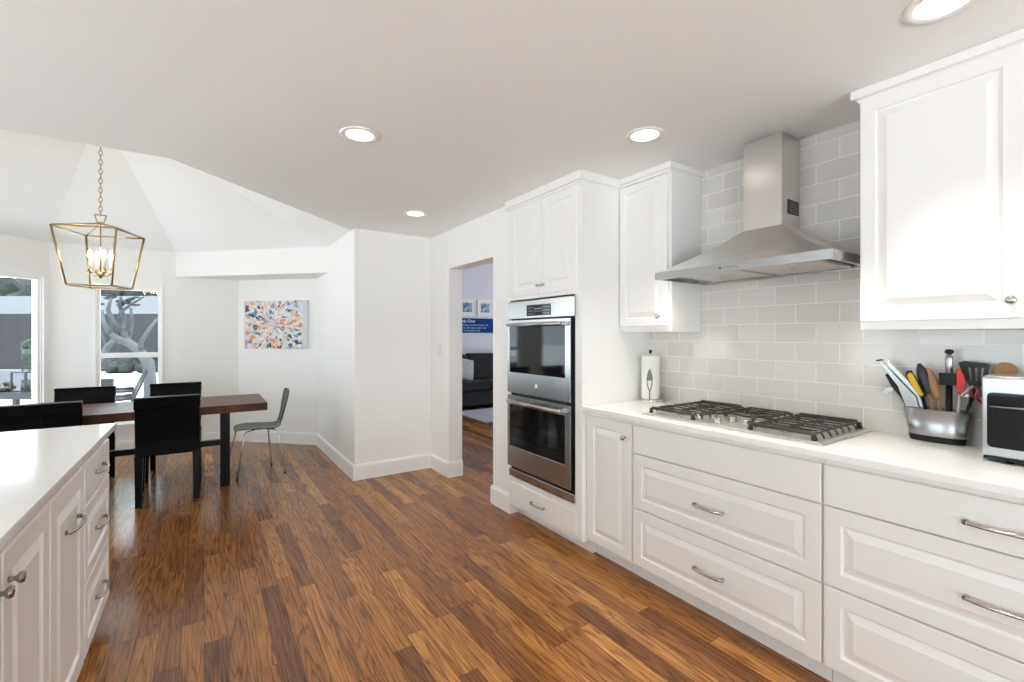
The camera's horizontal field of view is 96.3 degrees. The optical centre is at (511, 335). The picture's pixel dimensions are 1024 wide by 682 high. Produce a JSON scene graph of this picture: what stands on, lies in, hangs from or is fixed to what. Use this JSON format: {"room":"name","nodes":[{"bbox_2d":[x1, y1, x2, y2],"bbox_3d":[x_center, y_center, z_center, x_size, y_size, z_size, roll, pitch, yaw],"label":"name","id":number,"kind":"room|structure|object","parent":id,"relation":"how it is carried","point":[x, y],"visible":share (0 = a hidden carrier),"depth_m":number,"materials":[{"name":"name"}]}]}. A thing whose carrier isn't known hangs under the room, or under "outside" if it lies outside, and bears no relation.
{"room":"kitchen","nodes":[
{"label":"kitchen","id":0,"kind":"room"},
{"bbox_2d":[0,234,48,402],"bbox_3d":[-5.155,0.163,3.936,0.120,2.357,1.938,0,0,10],"label":"wall","id":1,"kind":"structure","parent":0,"point":[17,254],"depth_m":4.71,"materials":[{"name":"white paint"}]},
{"bbox_2d":[0,270,45,402],"bbox_3d":[-5.113,0.232,4.043,0.165,1.738,1.664,0,0,10],"label":"window","id":2,"kind":"structure","parent":1,"relation":"in","point":[38,281],"depth_m":4.81,"materials":[{"name":"white paint"}]},
{"bbox_2d":[49,242,238,441],"bbox_3d":[-4.243,0.163,5.414,1.735,2.357,0.120,0,0,-34],"label":"wall","id":3,"kind":"structure","parent":0,"point":[201,315],"depth_m":5.44,"materials":[{"name":"white paint"}]},
{"bbox_2d":[94,282,162,432],"bbox_3d":[-4.401,0.252,5.280,0.648,1.699,0.165,0,0,-34],"label":"window","id":4,"kind":"structure","parent":3,"relation":"in","point":[125,426],"depth_m":5.21,"materials":[{"name":"white paint"}]},
{"bbox_2d":[115,430,353,479],"bbox_3d":[-3.705,1.270,4.631,4.010,0.142,2.169,0,0,-19],"label":"baseboard","id":5,"kind":"structure","parent":3,"relation":"attached to","point":[341,461],"depth_m":5.65,"materials":[{"name":"white paint"}]},
{"bbox_2d":[239,278,316,432],"bbox_3d":[-2.929,0.122,5.800,1.119,2.437,0.120,0,0,11],"label":"wall","id":6,"kind":"structure","parent":0,"point":[266,373],"depth_m":5.73,"materials":[{"name":"white paint"}]},
{"bbox_2d":[176,246,328,279],"bbox_3d":[-2.991,-0.912,5.526,2.017,0.414,0.458,0,0,11],"label":"soffit","id":7,"kind":"object","parent":6,"relation":"attached to","point":[305,262],"depth_m":5.31,"materials":[{"name":"white paint"}]},
{"bbox_2d":[244,300,308,348],"bbox_3d":[-2.946,-0.137,5.721,0.885,0.595,0.038,0,0,11],"label":"abstract painting","id":8,"kind":"object","parent":6,"relation":"attached to","point":[267,324],"visible":1,"depth_m":5.70,"materials":[{"name":"paint"}]},
{"bbox_2d":[317,228,430,464],"bbox_3d":[-1.623,0.122,5.175,0.765,2.437,1.720,0,0,-34],"label":"wall","id":9,"kind":"structure","parent":0,"point":[374,298],"depth_m":4.48,"materials":[{"name":"white paint"}]},
{"bbox_2d":[353,453,430,480],"bbox_3d":[-1.145,1.270,4.450,0.781,0.142,0.016,0,0,-34],"label":"baseboard","id":10,"kind":"structure","parent":9,"relation":"attached to","point":[412,463],"depth_m":4.42,"materials":[{"name":"white paint"}]},
{"bbox_2d":[77,404,830,681],"bbox_3d":[-0.025,1.381,2.995,10.700,0.080,11.600,0,0,-34],"label":"floor","id":11,"kind":"structure","parent":0,"point":[311,572],"depth_m":2.41,"materials":[{"name":"brown wood"}]},
{"bbox_2d":[0,504,48,681],"bbox_3d":[-1.505,0.899,0.804,0.900,0.884,0.774,0,0,-34],"label":"base cabinet","id":12,"kind":"object","parent":11,"relation":"on","point":[24,560],"visible":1,"depth_m":1.18,"materials":[{"name":"white paint"}]},
{"bbox_2d":[0,423,115,550],"bbox_3d":[-1.719,0.442,0.983,1.043,0.029,2.348,0,0,-34],"label":"countertop","id":13,"kind":"structure","parent":12,"relation":"on","point":[34,464],"depth_m":1.53,"materials":[{"name":"white stone"}]},
{"bbox_2d":[0,401,82,431],"bbox_3d":[-3.463,0.910,3.442,0.434,0.862,0.543,0,0,-34],"label":"dining chair","id":14,"kind":"object","parent":11,"relation":"on","point":[17,417],"visible":0.2,"depth_m":3.23,"materials":[{"name":"black wood"}]},
{"bbox_2d":[45,466,86,681],"bbox_3d":[-1.851,0.899,1.325,0.905,0.884,0.472,0,0,-34],"label":"base cabinet","id":15,"kind":"object","parent":11,"relation":"on","point":[67,518],"visible":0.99,"depth_m":1.54,"materials":[{"name":"white paint"}]},
{"bbox_2d":[54,386,116,476],"bbox_3d":[-3.850,0.910,4.089,0.434,0.862,0.543,0,0,-34],"label":"dining chair","id":16,"kind":"object","parent":11,"relation":"on","point":[100,394],"visible":0.35,"depth_m":4.29,"materials":[{"name":"black wood"}]},
{"bbox_2d":[81,438,109,658],"bbox_3d":[-2.140,0.899,1.755,0.905,0.884,0.560,0,0,-34],"label":"base cabinet","id":17,"kind":"object","parent":11,"relation":"on","point":[96,467],"visible":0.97,"depth_m":1.93,"materials":[{"name":"white paint"}]},
{"bbox_2d":[133,394,200,508],"bbox_3d":[-2.871,0.910,3.846,0.434,0.862,0.543,0,0,-34],"label":"dining chair","id":18,"kind":"object","parent":11,"relation":"on","point":[170,424],"visible":1,"depth_m":3.65,"materials":[{"name":"black wood"}]},
{"bbox_2d":[145,382,201,482],"bbox_3d":[-3.300,0.910,4.489,0.434,0.862,0.543,0,0,-34],"label":"dining chair","id":19,"kind":"object","parent":11,"relation":"on","point":[182,388],"visible":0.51,"depth_m":4.61,"materials":[{"name":"black wood"}]},
{"bbox_2d":[83,394,266,486],"bbox_3d":[-3.424,0.974,3.820,2.378,0.735,0.780,0,0,-34],"label":"dining table","id":20,"kind":"object","parent":11,"relation":"on","point":[97,413],"visible":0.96,"depth_m":4.04,"materials":[{"name":"brown wood"}]},
{"bbox_2d":[230,388,288,480],"bbox_3d":[-2.495,0.939,4.504,0.549,0.804,0.419,0,0,-34],"label":"bentwood chair","id":21,"kind":"object","parent":11,"relation":"on","point":[252,426],"visible":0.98,"depth_m":4.52,"materials":[{"name":"silver metal"}]},
{"bbox_2d":[462,353,492,406],"bbox_3d":[-0.460,0.842,9.040,2.220,0.998,0.920,0,0,-34],"label":"sofa","id":22,"kind":"object","parent":11,"relation":"on","point":[477,391],"visible":0.16,"depth_m":8.55,"materials":[{"name":"grey fabric"}]},
{"bbox_2d":[462,358,473,380],"bbox_3d":[-0.888,0.636,8.584,0.496,0.486,0.181,0,0,-42],"label":"throw pillow","id":23,"kind":"object","parent":22,"relation":"on","point":[467,365],"visible":0.57,"depth_m":8.56,"materials":[{"name":"white fabric"}]},
{"bbox_2d":[462,379,489,391],"bbox_3d":[-0.850,0.931,8.616,0.680,0.180,0.650,0,0,-34],"label":"seat cushion","id":24,"kind":"object","parent":22,"relation":"on","point":[475,385],"depth_m":8.40,"materials":[{"name":"grey fabric"}]},
{"bbox_2d":[465,353,492,379],"bbox_3d":[-0.512,0.602,9.144,0.850,0.518,0.358,0,0,-34],"label":"cushion","id":25,"kind":"object","parent":22,"relation":"on","point":[483,362],"depth_m":8.96,"materials":[{"name":"grey fabric"}]},
{"bbox_2d":[482,378,492,389],"bbox_3d":[-0.277,0.931,9.000,0.680,0.180,0.650,0,0,-34],"label":"seat cushion","id":26,"kind":"object","parent":22,"relation":"on","point":[490,380],"depth_m":8.62,"materials":[{"name":"grey fabric"}]},
{"bbox_2d":[462,408,492,421],"bbox_3d":[0.103,1.335,8.094,2.000,0.011,1.120,0,0,-34],"label":"area rug","id":27,"kind":"object","parent":11,"relation":"on","point":[484,415],"visible":0.21,"depth_m":7.73,"materials":[{"name":"white fabric"}]},
{"bbox_2d":[505,169,648,552],"bbox_3d":[0.444,0.173,3.257,0.654,2.335,0.828,0,0,-34],"label":"tall cabinet","id":28,"kind":"object","parent":11,"relation":"on","point":[564,232],"visible":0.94,"depth_m":2.91,"materials":[{"name":"white paint"}]},
{"bbox_2d":[506,296,575,502],"bbox_3d":[0.338,0.394,3.225,0.522,1.279,0.741,0,0,-34],"label":"double wall oven","id":29,"kind":"object","parent":28,"relation":"in","point":[541,332],"visible":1,"depth_m":3.06,"materials":[{"name":"silver metal"}]},
{"bbox_2d":[587,413,642,577],"bbox_3d":[0.781,0.900,2.794,0.612,0.882,0.361,0,0,-34],"label":"base cabinet","id":30,"kind":"object","parent":11,"relation":"on","point":[610,452],"visible":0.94,"depth_m":2.63,"materials":[{"name":"white paint"}]},
{"bbox_2d":[633,422,832,681],"bbox_3d":[1.137,0.900,2.259,0.617,0.882,0.920,0,0,-34],"label":"base cabinet","id":31,"kind":"object","parent":11,"relation":"on","point":[732,530],"visible":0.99,"depth_m":2.00,"materials":[{"name":"white paint"}]},
{"bbox_2d":[824,460,1023,681],"bbox_3d":[1.651,0.900,1.494,0.617,0.882,0.920,0,0,-34],"label":"base cabinet","id":32,"kind":"object","parent":11,"relation":"on","point":[924,579],"visible":0.99,"depth_m":1.50,"materials":[{"name":"white paint"}]},
{"bbox_3d":[2.179,0.900,0.739,0.582,0.882,0.917,0,0,-34],"label":"base cabinet","id":33,"kind":"object","parent":11,"relation":"on","visible":0},
{"bbox_2d":[583,400,1023,498],"bbox_3d":[1.557,0.442,1.638,0.614,0.030,3.143,0,0,-34],"label":"countertop","id":34,"kind":"structure","parent":33,"relation":"on","point":[962,466],"depth_m":1.68,"materials":[{"name":"white stone"}]},
{"bbox_2d":[638,350,662,402],"bbox_3d":[0.903,0.259,2.986,0.158,0.335,0.158,0,0,-34],"label":"paper towel holder","id":35,"kind":"object","parent":34,"relation":"on","point":[649,375],"visible":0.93,"depth_m":2.93,"materials":[{"name":"silver metal"}]},
{"bbox_2d":[641,355,659,399],"bbox_3d":[0.903,0.269,2.986,0.115,0.279,0.115,0,0,-34],"label":"paper towel roll","id":36,"kind":"object","parent":35,"relation":"on","point":[652,362],"visible":0.91,"depth_m":2.94,"materials":[{"name":"white paper"}]},
{"bbox_2d":[641,400,872,445],"bbox_3d":[1.156,0.403,2.271,0.497,0.047,0.886,0,0,-34],"label":"gas cooktop","id":37,"kind":"object","parent":34,"relation":"in","point":[816,431],"visible":1,"depth_m":2.13,"materials":[{"name":"metal"}]},
{"bbox_2d":[903,406,972,445],"bbox_3d":[1.713,0.361,1.847,0.100,0.132,0.212,0,0,-34],"label":"utensil holder","id":38,"kind":"object","parent":34,"relation":"on","point":[935,426],"visible":0.93,"depth_m":1.81,"materials":[{"name":"metal"}]},
{"bbox_2d":[881,374,904,404],"bbox_3d":[1.645,0.253,1.954,0.021,0.181,0.115,0,0,-36],"label":"cutter","id":39,"kind":"object","parent":38,"relation":"in","point":[887,390],"visible":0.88,"depth_m":1.97,"materials":[{"name":"grey"}]},
{"bbox_2d":[876,359,922,408],"bbox_3d":[1.640,0.241,1.937,0.017,0.280,0.162,0,0,-34],"label":"serving tongs","id":40,"kind":"object","parent":38,"relation":"in","point":[911,398],"visible":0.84,"depth_m":1.92,"materials":[{"name":"metal"}]},
{"bbox_2d":[905,370,926,408],"bbox_3d":[1.668,0.263,1.883,0.026,0.238,0.080,0,0,-43],"label":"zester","id":41,"kind":"object","parent":38,"relation":"in","point":[910,376],"visible":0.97,"depth_m":1.88,"materials":[{"name":"yellow plastic"}]},
{"bbox_2d":[916,363,933,409],"bbox_3d":[1.693,0.250,1.869,0.018,0.274,0.067,0,0,-43],"label":"spoon","id":42,"kind":"object","parent":38,"relation":"in","point":[922,374],"visible":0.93,"depth_m":1.87,"materials":[{"name":"grey plastic"}]},
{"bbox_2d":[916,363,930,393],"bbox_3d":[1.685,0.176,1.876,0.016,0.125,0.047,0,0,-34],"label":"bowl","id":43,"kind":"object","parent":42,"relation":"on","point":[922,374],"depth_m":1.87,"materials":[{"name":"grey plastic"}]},
{"bbox_2d":[925,367,941,410],"bbox_3d":[1.709,0.258,1.853,0.019,0.257,0.063,0,0,-43],"label":"wooden spoon","id":44,"kind":"object","parent":38,"relation":"in","point":[934,385],"visible":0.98,"depth_m":1.85,"materials":[{"name":"brown wood"}]},
{"bbox_2d":[939,349,955,411],"bbox_3d":[1.731,0.220,1.819,0.030,0.332,0.050,0,0,-34],"label":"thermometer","id":45,"kind":"object","parent":38,"relation":"in","point":[948,378],"visible":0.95,"depth_m":1.81,"materials":[{"name":"metal"}]},
{"bbox_2d":[956,368,966,411],"bbox_3d":[1.743,0.257,1.785,0.017,0.259,0.040,0,0,-11],"label":"spatula","id":46,"kind":"object","parent":38,"relation":"in","point":[961,385],"visible":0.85,"depth_m":1.78,"materials":[{"name":"red plastic"}]},
{"bbox_2d":[957,386,973,412],"bbox_3d":[1.744,0.271,1.762,0.032,0.164,0.052,0,0,-34],"label":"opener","id":47,"kind":"object","parent":38,"relation":"in","point":[964,394],"visible":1,"depth_m":1.75,"materials":[{"name":"silver metal"}]},
{"bbox_2d":[958,361,989,397],"bbox_3d":[1.778,0.242,1.764,0.012,0.289,0.088,0,0,-37],"label":"slotted turner","id":48,"kind":"object","parent":38,"relation":"in","point":[964,365],"visible":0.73,"depth_m":1.76,"materials":[{"name":"black plastic"}]},
{"bbox_2d":[969,386,981,414],"bbox_3d":[1.759,0.287,1.747,0.020,0.190,0.073,0,0,-25],"label":"scissors","id":49,"kind":"object","parent":38,"relation":"in","point":[978,395],"visible":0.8,"depth_m":1.74,"materials":[{"name":"red plastic"}]},
{"bbox_2d":[982,372,1023,463],"bbox_3d":[1.832,0.281,1.463,0.297,0.291,0.425,0,0,-34],"label":"toaster oven","id":50,"kind":"object","parent":34,"relation":"on","point":[1002,392],"visible":1,"depth_m":1.52,"materials":[{"name":"metal"}]},
{"bbox_2d":[431,206,518,512],"bbox_3d":[-0.154,0.172,4.313,0.712,2.337,1.589,0,0,-34],"label":"wall","id":51,"kind":"structure","parent":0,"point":[482,240],"depth_m":4.34,"materials":[{"name":"white paint"}]},
{"bbox_2d":[437,342,441,355],"bbox_3d":[-0.715,0.131,4.501,0.010,0.130,0.100,0,0,-34],"label":"light switch","id":52,"kind":"object","parent":51,"relation":"attached to","point":[439,344],"visible":1,"depth_m":4.49,"materials":[{"name":"plastic"}]},
{"bbox_2d":[430,454,462,477],"bbox_3d":[-0.651,1.270,4.527,0.157,0.142,0.408,0,0,-34],"label":"baseboard","id":53,"kind":"structure","parent":51,"relation":"attached to","point":[447,469],"depth_m":4.39,"materials":[{"name":"white paint"}]},
{"bbox_2d":[490,485,510,513],"bbox_3d":[-0.031,1.270,3.604,0.157,0.142,0.276,0,0,-34],"label":"baseboard","id":54,"kind":"structure","parent":51,"relation":"attached to","point":[499,498],"depth_m":3.55,"materials":[{"name":"white paint"}]},
{"bbox_2d":[462,262,492,353],"bbox_3d":[-0.901,-0.134,9.466,4.937,2.950,0.120,0,0,-34],"label":"wall","id":55,"kind":"structure","parent":0,"point":[477,282],"depth_m":9.52,"materials":[{"name":"white paint"}]},
{"bbox_2d":[462,299,475,315],"bbox_3d":[-0.914,-0.579,9.366,0.380,0.330,0.027,0,0,-34],"label":"picture frame","id":56,"kind":"object","parent":55,"relation":"attached to","point":[468,305],"visible":0.67,"depth_m":9.39,"materials":[{"name":"white paint"}]},
{"bbox_2d":[463,303,471,311],"bbox_3d":[-0.913,-0.579,9.364,0.210,0.190,0.003,0,0,-34],"label":"print","id":57,"kind":"object","parent":56,"relation":"attached to","point":[467,307],"depth_m":9.37},
{"bbox_2d":[462,318,492,332],"bbox_3d":[-0.716,-0.209,9.501,0.870,0.300,0.026,0,0,-34],"label":"wall sign","id":58,"kind":"object","parent":55,"relation":"attached to","point":[469,325],"visible":0.93,"depth_m":9.49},
{"bbox_2d":[477,300,492,315],"bbox_3d":[-0.561,-0.579,9.603,0.380,0.330,0.027,0,0,-34],"label":"picture frame","id":59,"kind":"object","parent":55,"relation":"attached to","point":[484,307],"visible":0.95,"depth_m":9.59,"materials":[{"name":"white paint"}]},
{"bbox_2d":[481,303,489,312],"bbox_3d":[-0.560,-0.579,9.601,0.210,0.190,0.003,0,0,-34],"label":"print","id":60,"kind":"object","parent":59,"relation":"attached to","point":[485,307],"depth_m":9.60},
{"bbox_2d":[0,0,1023,252],"bbox_3d":[-1.427,-1.478,1.150,6.314,0.963,10.100,0,0,-34],"label":"ceiling","id":61,"kind":"structure","parent":0,"point":[216,125],"depth_m":1.92,"materials":[{"name":"white paint"}]},
{"bbox_2d":[49,146,144,289],"bbox_3d":[-3.313,-1.093,3.689,0.430,1.412,0.430,0,0,-15],"label":"lantern pendant","id":62,"kind":"object","parent":61,"relation":"hanging from","point":[111,256],"visible":0.81,"depth_m":3.67,"materials":[{"name":"gold metal"}]},
{"bbox_2d":[87,258,111,278],"bbox_3d":[-3.313,-0.537,3.689,0.159,0.157,0.158,0,0,-34],"label":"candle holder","id":63,"kind":"object","parent":62,"relation":"on","point":[100,274],"depth_m":3.67,"materials":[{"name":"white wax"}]},
{"bbox_2d":[339,126,379,143],"bbox_3d":[-0.754,-0.993,2.270,0.190,0.006,0.190,0,0,-34],"label":"recessed light","id":64,"kind":"object","parent":61,"relation":"in","point":[357,134],"visible":1,"depth_m":2.26,"materials":[{"name":"white paint"}]},
{"bbox_2d":[404,210,426,216],"bbox_3d":[-0.787,-0.993,3.736,0.190,0.006,0.190,0,0,-34],"label":"recessed light","id":65,"kind":"object","parent":61,"relation":"in","point":[412,213],"visible":1,"depth_m":3.72,"materials":[{"name":"white paint"}]},
{"bbox_2d":[625,126,664,143],"bbox_3d":[0.659,-0.993,2.274,0.190,0.006,0.190,0,0,-34],"label":"recessed light","id":66,"kind":"object","parent":61,"relation":"in","point":[642,135],"visible":1,"depth_m":2.27,"materials":[{"name":"white paint"}]},
{"bbox_2d":[901,0,978,25],"bbox_3d":[1.289,-0.993,1.372,0.190,0.006,0.190,0,0,-34],"label":"recessed light","id":67,"kind":"object","parent":61,"relation":"in","point":[918,12],"visible":1,"depth_m":1.40,"materials":[{"name":"white paint"}]},
{"bbox_2d":[649,120,1023,444],"bbox_3d":[2.256,0.172,1.258,0.120,2.337,6.171,0,0,-34],"label":"wall","id":68,"kind":"structure","parent":0,"point":[795,345],"depth_m":2.29,"materials":[{"name":"tile"}]},
{"bbox_2d":[619,160,703,331],"bbox_3d":[0.914,-0.509,2.853,0.325,0.970,0.408,0,0,-34],"label":"upper cabinet","id":69,"kind":"object","parent":68,"relation":"attached to","point":[660,205],"visible":0.99,"depth_m":2.73,"materials":[{"name":"white paint"}]},
{"bbox_2d":[655,132,859,284],"bbox_3d":[1.212,-0.648,2.279,0.470,0.689,0.852,0,0,-34],"label":"range hood","id":70,"kind":"object","parent":68,"relation":"attached to","point":[772,244],"visible":0.98,"depth_m":2.27,"materials":[{"name":"metal"}]},
{"bbox_2d":[787,199,798,215],"bbox_3d":[1.403,-0.639,2.289,0.113,0.070,0.004,0,0,-34],"label":"vent grille","id":71,"kind":"object","parent":70,"relation":"attached to","point":[792,204],"depth_m":2.28,"materials":[{"name":"black metal"}]},
{"bbox_2d":[850,28,1023,329],"bbox_3d":[1.775,-0.509,1.569,0.328,0.970,0.944,0,0,-34],"label":"upper cabinet","id":72,"kind":"object","parent":68,"relation":"attached to","point":[942,140],"visible":1,"depth_m":1.65,"materials":[{"name":"white paint"}]},
{"bbox_2d":[992,362,1018,373],"bbox_3d":[1.855,0.263,1.722,0.012,0.324,0.072,0,0,-34],"label":"wooden spatula","id":73,"kind":"object","parent":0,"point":[1001,367],"visible":0.38,"depth_m":1.72,"materials":[{"name":"brown wood"}]},
{"label":"outside","id":74,"kind":"structure","parent":0,"visible":0},
{"bbox_2d":[0,372,157,404],"bbox_3d":[-23.267,1.541,25.660,70.000,0.100,51.450,0,0,-34],"label":"ground","id":75,"kind":"structure","parent":74,"point":[120,379],"depth_m":14.60,"materials":[{"name":"concrete"}]},
{"bbox_2d":[0,369,31,388],"bbox_3d":[-13.150,1.181,11.650,3.700,0.620,0.500,0,0,0],"label":"wall","id":76,"kind":"structure","parent":75,"relation":"on","point":[4,373],"depth_m":11.40,"materials":[{"name":"white paint"}]},
{"bbox_2d":[20,339,31,369],"bbox_3d":[-12.024,0.477,11.587,0.646,0.788,0.678,0,0,-20],"label":"potted shrub","id":77,"kind":"object","parent":76,"relation":"on","point":[26,346],"visible":0.25,"depth_m":11.36,"materials":[{"name":"green plant"}]},
{"bbox_2d":[0,389,31,404],"bbox_3d":[-6.800,1.111,6.050,1.500,0.760,0.440,0,0,0],"label":"patio table","id":78,"kind":"object","parent":75,"relation":"on","point":[15,396],"visible":0.09,"depth_m":5.83,"materials":[{"name":"grey metal"}]},
{"bbox_2d":[0,381,16,391],"bbox_3d":[-6.680,0.661,6.020,0.240,0.138,0.240,0,0,-34],"label":"bowl","id":79,"kind":"object","parent":78,"relation":"on","point":[5,387],"visible":0.72,"depth_m":5.99,"materials":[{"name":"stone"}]},
{"bbox_2d":[10,367,31,391],"bbox_3d":[-6.420,0.569,6.050,0.200,0.324,0.200,0,0,0],"label":"candle lantern","id":80,"kind":"object","parent":78,"relation":"on","point":[26,383],"visible":0.91,"depth_m":5.97,"materials":[{"name":"grey metal"}]},
{"bbox_2d":[21,379,30,389],"bbox_3d":[-6.420,0.646,6.050,0.090,0.140,0.090,0,0,0],"label":"candle","id":81,"kind":"object","parent":80,"relation":"on","point":[28,380],"depth_m":6.03,"materials":[{"name":"white wax"}]},
{"bbox_2d":[0,277,31,295],"bbox_3d":[-40.888,-1.730,38.050,6.082,6.442,4.926,0,0,-2],"label":"tree","id":82,"kind":"object","parent":75,"relation":"on","point":[9,286],"visible":0.34,"depth_m":36.74,"materials":[{"name":"green plant"}]},
{"bbox_2d":[0,314,157,371],"bbox_3d":[-11.000,0.291,19.070,34.000,2.400,0.142,0,0,0],"label":"fence","id":83,"kind":"object","parent":75,"relation":"on","point":[15,329],"visible":0.03,"depth_m":19.00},
{"bbox_2d":[0,296,157,313],"bbox_3d":[-16.000,-0.384,26.000,37.000,3.750,8.200,0,0,0],"label":"sky","id":84,"kind":"structure","parent":75,"relation":"on","point":[8,304],"depth_m":24.22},
{"bbox_2d":[101,378,113,385],"bbox_3d":[-6.990,1.116,7.900,0.180,0.750,0.180,0,0,-34],"label":"side table","id":85,"kind":"object","parent":75,"relation":"on","point":[105,381],"visible":0.27,"depth_m":7.85,"materials":[{"name":"grey metal"}]},
{"bbox_2d":[101,358,137,373],"bbox_3d":[-15.553,1.193,18.234,0.942,0.751,1.046,0,0,19],"label":"shrub","id":86,"kind":"object","parent":75,"relation":"on","point":[122,365],"visible":0.95,"depth_m":17.99,"materials":[{"name":"green plant"}]},
{"bbox_2d":[101,291,157,396],"bbox_3d":[-7.372,0.310,8.773,1.468,2.362,0.492,0,0,5],"label":"gnarled tree","id":87,"kind":"object","parent":75,"relation":"on","point":[148,363],"visible":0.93,"depth_m":8.64,"materials":[{"name":"grey plant"}]},
{"bbox_2d":[101,289,157,295],"bbox_3d":[-31.483,-1.763,36.970,6.617,6.508,3.998,0,0,13],"label":"tree","id":88,"kind":"object","parent":75,"relation":"on","point":[123,292],"visible":0.16,"depth_m":35.53,"materials":[{"name":"green plant"}]},
{"bbox_2d":[116,369,147,401],"bbox_3d":[-6.290,1.036,7.513,0.522,0.910,0.954,0,0,-34],"label":"patio chair","id":89,"kind":"object","parent":75,"relation":"on","point":[133,391],"visible":0.48,"depth_m":7.43,"materials":[{"name":"grey metal"}]},
{"bbox_2d":[134,360,157,372],"bbox_3d":[-14.560,1.278,18.408,0.825,0.584,0.906,0,0,-5],"label":"shrub","id":90,"kind":"object","parent":75,"relation":"on","point":[138,367],"visible":0.17,"depth_m":18.02,"materials":[{"name":"green plant"}]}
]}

